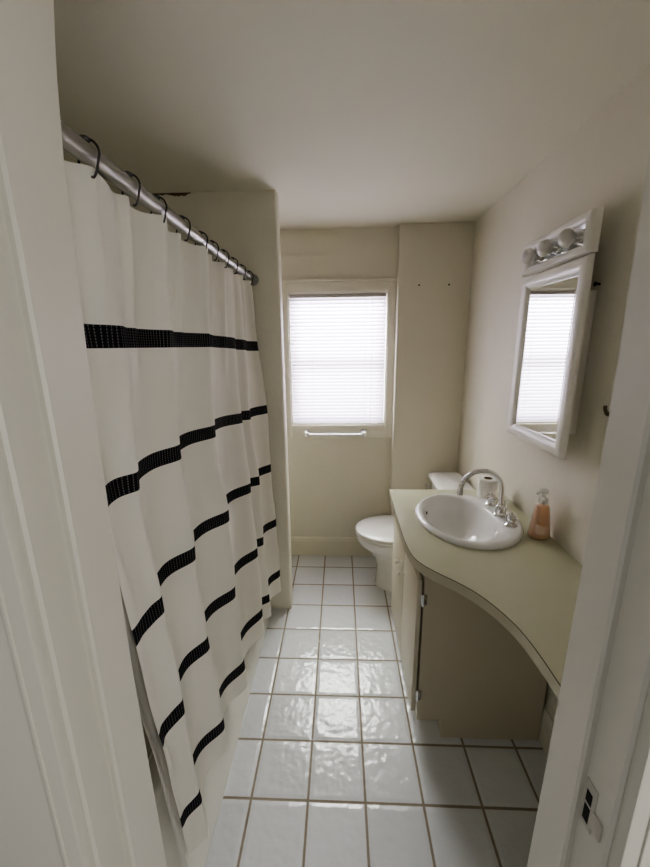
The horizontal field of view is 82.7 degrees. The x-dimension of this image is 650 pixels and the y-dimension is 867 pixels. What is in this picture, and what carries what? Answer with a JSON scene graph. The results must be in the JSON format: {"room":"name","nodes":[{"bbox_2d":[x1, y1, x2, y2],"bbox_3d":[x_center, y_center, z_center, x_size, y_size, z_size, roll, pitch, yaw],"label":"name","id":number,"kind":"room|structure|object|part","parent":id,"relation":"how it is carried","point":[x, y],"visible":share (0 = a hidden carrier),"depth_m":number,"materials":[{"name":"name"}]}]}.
{"room":"bathroom","nodes":[
{"label":"bathroom","id":0,"kind":"room"},
{"bbox_2d":[124,190,292,608],"bbox_3d":[-0.642,-0.045,2.083,0.846,2.307,0.090,0,13,2],"label":"wall partition","id":1,"kind":"structure","parent":0,"point":[214,210],"depth_m":1.84,"materials":[{"name":"beige paint"}]},
{"bbox_2d":[60,120,258,285],"bbox_3d":[-0.386,-0.608,1.175,0.054,0.054,1.393,0,13,2],"label":"curtain rod","id":2,"kind":"object","parent":1,"relation":"attached to","point":[73,143],"visible":0.48,"depth_m":0.75,"materials":[{"name":"metal"}]},
{"bbox_2d":[78,134,100,178],"bbox_3d":[-0.410,-0.475,0.635,0.048,0.066,0.019,4,14,18],"label":"curtain hook","id":3,"kind":"object","parent":2,"relation":"hanging from","point":[85,137],"visible":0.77,"depth_m":0.63,"materials":[{"name":"black metal"}]},
{"bbox_2d":[119,584,187,866],"bbox_3d":[-0.420,0.367,0.966,0.094,1.765,0.456,-1,13,-3],"label":"curtain liner","id":4,"kind":"object","parent":3,"relation":"hanging from","point":[144,707],"visible":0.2,"depth_m":0.88,"materials":[{"name":"white plastic"}]},
{"bbox_2d":[64,160,280,854],"bbox_3d":[-0.382,0.277,1.375,0.105,1.779,1.322,1,13,5],"label":"shower curtain","id":5,"kind":"object","parent":3,"relation":"hanging from","point":[177,383],"visible":0.95,"depth_m":1.07,"materials":[{"name":"white fabric"}]},
{"bbox_2d":[121,171,140,206],"bbox_3d":[-0.405,-0.505,0.765,0.048,0.066,0.019,4,14,18],"label":"curtain hook","id":6,"kind":"object","parent":2,"relation":"hanging from","point":[129,173],"visible":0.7,"depth_m":0.76,"materials":[{"name":"black metal"}]},
{"bbox_2d":[150,194,167,222],"bbox_3d":[-0.400,-0.533,0.881,0.048,0.066,0.019,4,14,18],"label":"curtain hook","id":7,"kind":"object","parent":2,"relation":"hanging from","point":[155,195],"visible":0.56,"depth_m":0.88,"materials":[{"name":"black metal"}]},
{"bbox_2d":[176,215,190,240],"bbox_3d":[-0.395,-0.566,1.020,0.048,0.066,0.019,4,14,18],"label":"curtain hook","id":8,"kind":"object","parent":2,"relation":"hanging from","point":[181,216],"visible":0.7,"depth_m":1.02,"materials":[{"name":"black metal"}]},
{"bbox_2d":[195,230,207,248],"bbox_3d":[-0.389,-0.598,1.153,0.048,0.066,0.019,4,14,18],"label":"curtain hook","id":9,"kind":"object","parent":2,"relation":"hanging from","point":[201,232],"visible":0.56,"depth_m":1.15,"materials":[{"name":"black metal"}]},
{"bbox_2d":[210,240,218,260],"bbox_3d":[-0.385,-0.623,1.258,0.048,0.066,0.019,4,14,18],"label":"curtain hook","id":10,"kind":"object","parent":2,"relation":"hanging from","point":[212,241],"visible":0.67,"depth_m":1.25,"materials":[{"name":"black metal"}]},
{"bbox_2d":[218,249,229,267],"bbox_3d":[-0.380,-0.650,1.375,0.048,0.066,0.019,4,14,18],"label":"curtain hook","id":11,"kind":"object","parent":2,"relation":"hanging from","point":[223,250],"visible":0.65,"depth_m":1.37,"materials":[{"name":"black metal"}]},
{"bbox_2d":[153,192,190,195],"bbox_3d":[-0.787,-1.147,1.778,0.285,0.017,0.002,0,13,2],"label":"trim","id":12,"kind":"structure","parent":1,"relation":"attached to","point":[172,194],"depth_m":1.77,"materials":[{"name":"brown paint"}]},
{"bbox_2d":[280,227,398,536],"bbox_3d":[-0.052,-0.192,2.675,1.975,2.307,0.120,0,13,2],"label":"wall","id":13,"kind":"structure","parent":0,"point":[335,484],"depth_m":2.69,"materials":[{"name":"beige paint"}]},
{"bbox_2d":[291,537,373,555],"bbox_3d":[-0.272,0.873,2.869,1.518,0.150,0.014,0,13,2],"label":"baseboard","id":14,"kind":"structure","parent":13,"relation":"attached to","point":[331,546],"depth_m":2.85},
{"bbox_2d":[282,278,396,437],"bbox_3d":[0.099,-0.500,2.577,0.747,1.061,0.136,0,13,2],"label":"window","id":15,"kind":"structure","parent":13,"relation":"in","point":[388,286],"depth_m":2.49,"materials":[{"name":"paint"}]},
{"bbox_2d":[304,430,366,436],"bbox_3d":[0.073,0.000,2.615,0.444,0.048,0.043,0,13,2],"label":"towel bar","id":16,"kind":"object","parent":15,"relation":"attached to","point":[306,432],"visible":1,"depth_m":2.60,"materials":[{"name":"silver metal"}]},
{"bbox_3d":[-0.128,0.000,2.624,0.042,0.048,0.043,0,13,2],"label":"post","id":17,"kind":"part","parent":16,"relation":"part of","materials":[{"name":"silver metal"}]},
{"bbox_3d":[0.274,-0.001,2.607,0.042,0.048,0.043,0,13,2],"label":"post","id":18,"kind":"part","parent":16,"relation":"part of","materials":[{"name":"silver metal"}]},
{"bbox_2d":[289,293,385,422],"bbox_3d":[0.089,-0.466,2.556,0.645,0.942,0.041,0,13,2],"label":"window blind","id":19,"kind":"object","parent":15,"relation":"attached to","point":[338,347],"visible":1,"depth_m":2.54,"materials":[{"name":"white"}]},
{"bbox_3d":[-0.086,-0.490,2.548,0.001,0.855,0.002,0,13,2],"label":"ladder cord","id":20,"kind":"part","parent":19,"relation":"part of","materials":[{"name":"white fabric"}]},
{"bbox_3d":[0.093,-0.078,2.653,0.643,0.012,0.024,0,13,2],"label":"rail","id":21,"kind":"part","parent":19,"relation":"part of","materials":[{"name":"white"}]},
{"bbox_3d":[0.316,-0.467,2.531,0.012,0.900,0.004,-11,17,-37],"label":"lift cord","id":22,"kind":"part","parent":19,"relation":"part of","materials":[{"name":"white fabric"}]},
{"bbox_2d":[54,0,649,229],"bbox_3d":[-0.109,-1.113,1.346,2.175,0.100,2.283,0,13,2],"label":"ceiling","id":23,"kind":"structure","parent":0,"point":[356,113],"depth_m":1.08,"materials":[{"name":"paint"}]},
{"bbox_2d":[205,555,546,866],"bbox_3d":[0.040,1.452,0.911,3.200,0.080,4.303,0,13,2],"label":"floor","id":24,"kind":"structure","parent":0,"point":[333,765],"depth_m":1.43,"materials":[{"name":"tile"}]},
{"bbox_2d":[141,604,271,866],"bbox_3d":[-0.720,1.075,1.589,0.723,0.357,1.391,0,13,2],"label":"bathtub","id":25,"kind":"object","parent":24,"relation":"on","point":[214,785],"visible":0.02,"depth_m":1.30,"materials":[{"name":"ceramic"}]},
{"bbox_2d":[141,719,152,761],"bbox_3d":[-0.798,1.034,1.582,0.567,0.272,1.391,0,13,2],"label":"basin","id":26,"kind":"object","parent":25,"relation":"in","point":[148,747],"depth_m":1.42,"materials":[{"name":"ceramic"}]},
{"bbox_2d":[356,472,473,591],"bbox_3d":[0.557,0.664,2.445,0.709,0.734,0.420,0,13,2],"label":"toilet","id":27,"kind":"object","parent":24,"relation":"on","point":[375,534],"visible":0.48,"depth_m":2.40,"materials":[{"name":"white ceramic"}]},
{"bbox_3d":[0.418,0.650,2.447,0.428,0.020,0.372,0,13,2],"label":"seat","id":28,"kind":"part","parent":27,"relation":"part of","materials":[{"name":"white plastic"}]},
{"bbox_3d":[0.417,0.628,2.442,0.430,0.022,0.376,0,13,2],"label":"lid","id":29,"kind":"part","parent":27,"relation":"part of","materials":[{"name":"white plastic"}]},
{"bbox_3d":[0.803,0.326,2.354,0.209,0.041,0.420,0,13,2],"label":"tank lid","id":30,"kind":"part","parent":27,"relation":"part of","materials":[{"name":"white ceramic"}]},
{"bbox_2d":[391,517,546,739],"bbox_3d":[0.604,0.799,1.730,0.554,0.800,0.632,0,13,2],"label":"vanity cabinet","id":31,"kind":"object","parent":24,"relation":"on","point":[464,671],"visible":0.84,"depth_m":1.46,"materials":[{"name":"beige paint"}]},
{"bbox_3d":[0.374,0.734,1.869,0.018,0.603,0.324,0,13,2],"label":"door","id":32,"kind":"part","parent":31,"relation":"part of","materials":[{"name":"beige paint"}]},
{"bbox_3d":[0.361,0.805,1.571,0.018,0.603,0.277,0,13,2],"label":"door","id":33,"kind":"part","parent":31,"relation":"part of","materials":[{"name":"beige paint"}]},
{"bbox_3d":[0.394,0.756,1.728,0.018,0.712,0.574,0,13,2],"label":"frame","id":34,"kind":"part","parent":31,"relation":"part of","materials":[{"name":"beige paint"}]},
{"bbox_3d":[0.622,0.867,1.441,0.496,0.800,0.018,0,13,2],"label":"panel","id":35,"kind":"part","parent":31,"relation":"part of","materials":[{"name":"beige paint"}]},
{"bbox_2d":[389,489,581,697],"bbox_3d":[0.592,0.456,1.331,0.576,0.038,1.247,0,13,2],"label":"countertop","id":36,"kind":"structure","parent":31,"relation":"on","point":[530,587],"depth_m":1.21,"materials":[{"name":"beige laminate"}]},
{"bbox_2d":[415,493,523,549],"bbox_3d":[0.613,0.428,1.618,0.426,0.156,0.510,0,13,2],"label":"sink","id":37,"kind":"object","parent":36,"relation":"in","point":[466,521],"visible":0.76,"depth_m":1.70,"materials":[{"name":"white ceramic"}]},
{"bbox_2d":[457,468,517,528],"bbox_3d":[0.675,0.248,1.580,0.218,0.211,0.257,0,13,2],"label":"faucet","id":38,"kind":"object","parent":36,"relation":"on","point":[500,510],"visible":1,"depth_m":1.56,"materials":[{"name":"silver metal"}]},
{"bbox_3d":[0.664,0.228,1.570,0.195,0.166,0.022,0,13,2],"label":"spout","id":39,"kind":"part","parent":38,"relation":"part of","materials":[{"name":"silver metal"}]},
{"bbox_3d":[0.761,0.297,1.694,0.051,0.061,0.051,0,13,2],"label":"handle","id":40,"kind":"part","parent":38,"relation":"part of","materials":[{"name":"silver metal"}]},
{"bbox_3d":[0.753,0.344,1.493,0.051,0.061,0.051,0,13,2],"label":"handle","id":41,"kind":"part","parent":38,"relation":"part of","materials":[{"name":"silver metal"}]},
{"bbox_2d":[477,475,497,499],"bbox_3d":[0.798,0.267,1.815,0.091,0.100,0.091,0,13,2],"label":"toilet paper roll","id":42,"kind":"object","parent":36,"relation":"on","point":[487,484],"visible":0.79,"depth_m":1.78,"materials":[{"name":"paper"}]},
{"bbox_2d":[528,488,549,538],"bbox_3d":[0.836,0.310,1.421,0.082,0.197,0.071,0,13,2],"label":"soap bottle","id":43,"kind":"object","parent":36,"relation":"on","point":[539,528],"visible":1,"depth_m":1.41,"materials":[{"name":"orange plastic"}]},
{"bbox_2d":[389,222,475,515],"bbox_3d":[0.702,-0.171,2.550,0.457,2.307,0.073,0,13,2],"label":"wall","id":44,"kind":"structure","parent":0,"point":[431,323],"depth_m":2.42,"materials":[{"name":"beige paint"}]},
{"bbox_2d":[457,63,649,721],"bbox_3d":[0.941,0.056,1.581,0.100,2.307,2.283,0,13,2],"label":"wall","id":45,"kind":"structure","parent":0,"point":[603,163],"depth_m":1.38,"materials":[{"name":"beige paint"}]},
{"bbox_2d":[538,706,553,757],"bbox_3d":[0.895,1.108,1.811,0.014,0.155,1.940,0,13,2],"label":"baseboard","id":46,"kind":"structure","parent":45,"relation":"attached to","point":[546,727],"depth_m":1.46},
{"bbox_2d":[507,253,596,459],"bbox_3d":[0.837,-0.271,1.371,0.088,0.642,0.418,0,13,2],"label":"upper cabinet","id":47,"kind":"object","parent":45,"relation":"attached to","point":[556,310],"visible":1,"depth_m":1.31,"materials":[{"name":"white paint"}]},
{"bbox_2d":[515,276,577,440],"bbox_3d":[0.812,-0.271,1.372,0.002,0.550,0.318,0,13,1],"label":"mirror glass","id":48,"kind":"object","parent":47,"relation":"attached to","point":[548,306],"depth_m":1.37,"materials":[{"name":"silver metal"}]},
{"bbox_2d":[522,207,603,276],"bbox_3d":[0.813,-0.649,1.292,0.127,0.120,0.420,0,13,2],"label":"vanity light","id":49,"kind":"object","parent":45,"relation":"attached to","point":[579,237],"visible":1,"depth_m":1.20,"materials":[{"name":"white paint"}]},
{"bbox_3d":[0.776,-0.676,1.407,0.043,0.055,0.055,0,13,2],"label":"bulb","id":50,"kind":"part","parent":49,"relation":"part of","materials":[{"name":"white glass"}]},
{"bbox_2d":[533,251,542,261],"bbox_3d":[0.808,-0.676,1.406,0.028,0.044,0.044,0,13,2],"label":"socket","id":51,"kind":"object","parent":49,"relation":"attached to","point":[536,257],"depth_m":1.39,"materials":[{"name":"silver metal"}]},
{"bbox_3d":[0.771,-0.650,1.295,0.043,0.055,0.055,0,13,2],"label":"bulb","id":52,"kind":"part","parent":49,"relation":"part of","materials":[{"name":"white glass"}]},
{"bbox_2d":[550,241,561,254],"bbox_3d":[0.803,-0.650,1.294,0.028,0.044,0.044,0,13,2],"label":"socket","id":53,"kind":"object","parent":49,"relation":"attached to","point":[555,249],"depth_m":1.28,"materials":[{"name":"silver metal"}]},
{"bbox_3d":[0.821,-0.649,1.291,0.007,0.068,0.346,0,13,2],"label":"plate","id":54,"kind":"part","parent":49,"relation":"part of","materials":[{"name":"silver mirror"}]},
{"bbox_3d":[0.766,-0.620,1.169,0.043,0.055,0.055,0,13,2],"label":"bulb","id":55,"kind":"part","parent":49,"relation":"part of","materials":[{"name":"white glass"}]},
{"bbox_2d":[572,229,584,244],"bbox_3d":[0.798,-0.620,1.168,0.028,0.044,0.044,0,13,2],"label":"socket","id":56,"kind":"object","parent":49,"relation":"attached to","point":[578,236],"depth_m":1.15,"materials":[{"name":"silver metal"}]},
{"bbox_2d":[603,406,608,416],"bbox_3d":[0.855,-0.067,1.107,0.035,0.032,0.022,0,13,2],"label":"robe hook","id":57,"kind":"object","parent":45,"relation":"attached to","point":[605,410],"visible":0.57,"depth_m":1.11,"materials":[{"name":"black metal"}]},
{"bbox_3d":[-0.138,0.303,0.592,2.175,2.307,0.140,0,13,2],"label":"wall","id":58,"kind":"structure","parent":0,"visible":0},
{"bbox_2d":[0,0,649,866],"bbox_3d":[-0.071,0.356,0.620,1.229,2.190,0.230,0,13,2],"label":"door frame","id":59,"kind":"structure","parent":58,"relation":"in","point":[76,787],"depth_m":0.54,"materials":[{"name":"white paint"}]},
{"bbox_3d":[-0.543,0.380,0.540,0.294,2.190,0.028,0,13,2],"label":"casing","id":60,"kind":"part","parent":59,"relation":"part of","materials":[{"name":"white paint"}]},
{"bbox_3d":[0.438,0.619,0.603,0.008,0.090,0.046,0,13,2],"label":"strike plate","id":61,"kind":"part","parent":59,"relation":"part of","materials":[{"name":"paint"}]},
{"bbox_3d":[0.489,0.378,0.498,0.099,2.190,0.028,0,13,2],"label":"casing","id":62,"kind":"part","parent":59,"relation":"part of","materials":[{"name":"white paint"}]}
]}

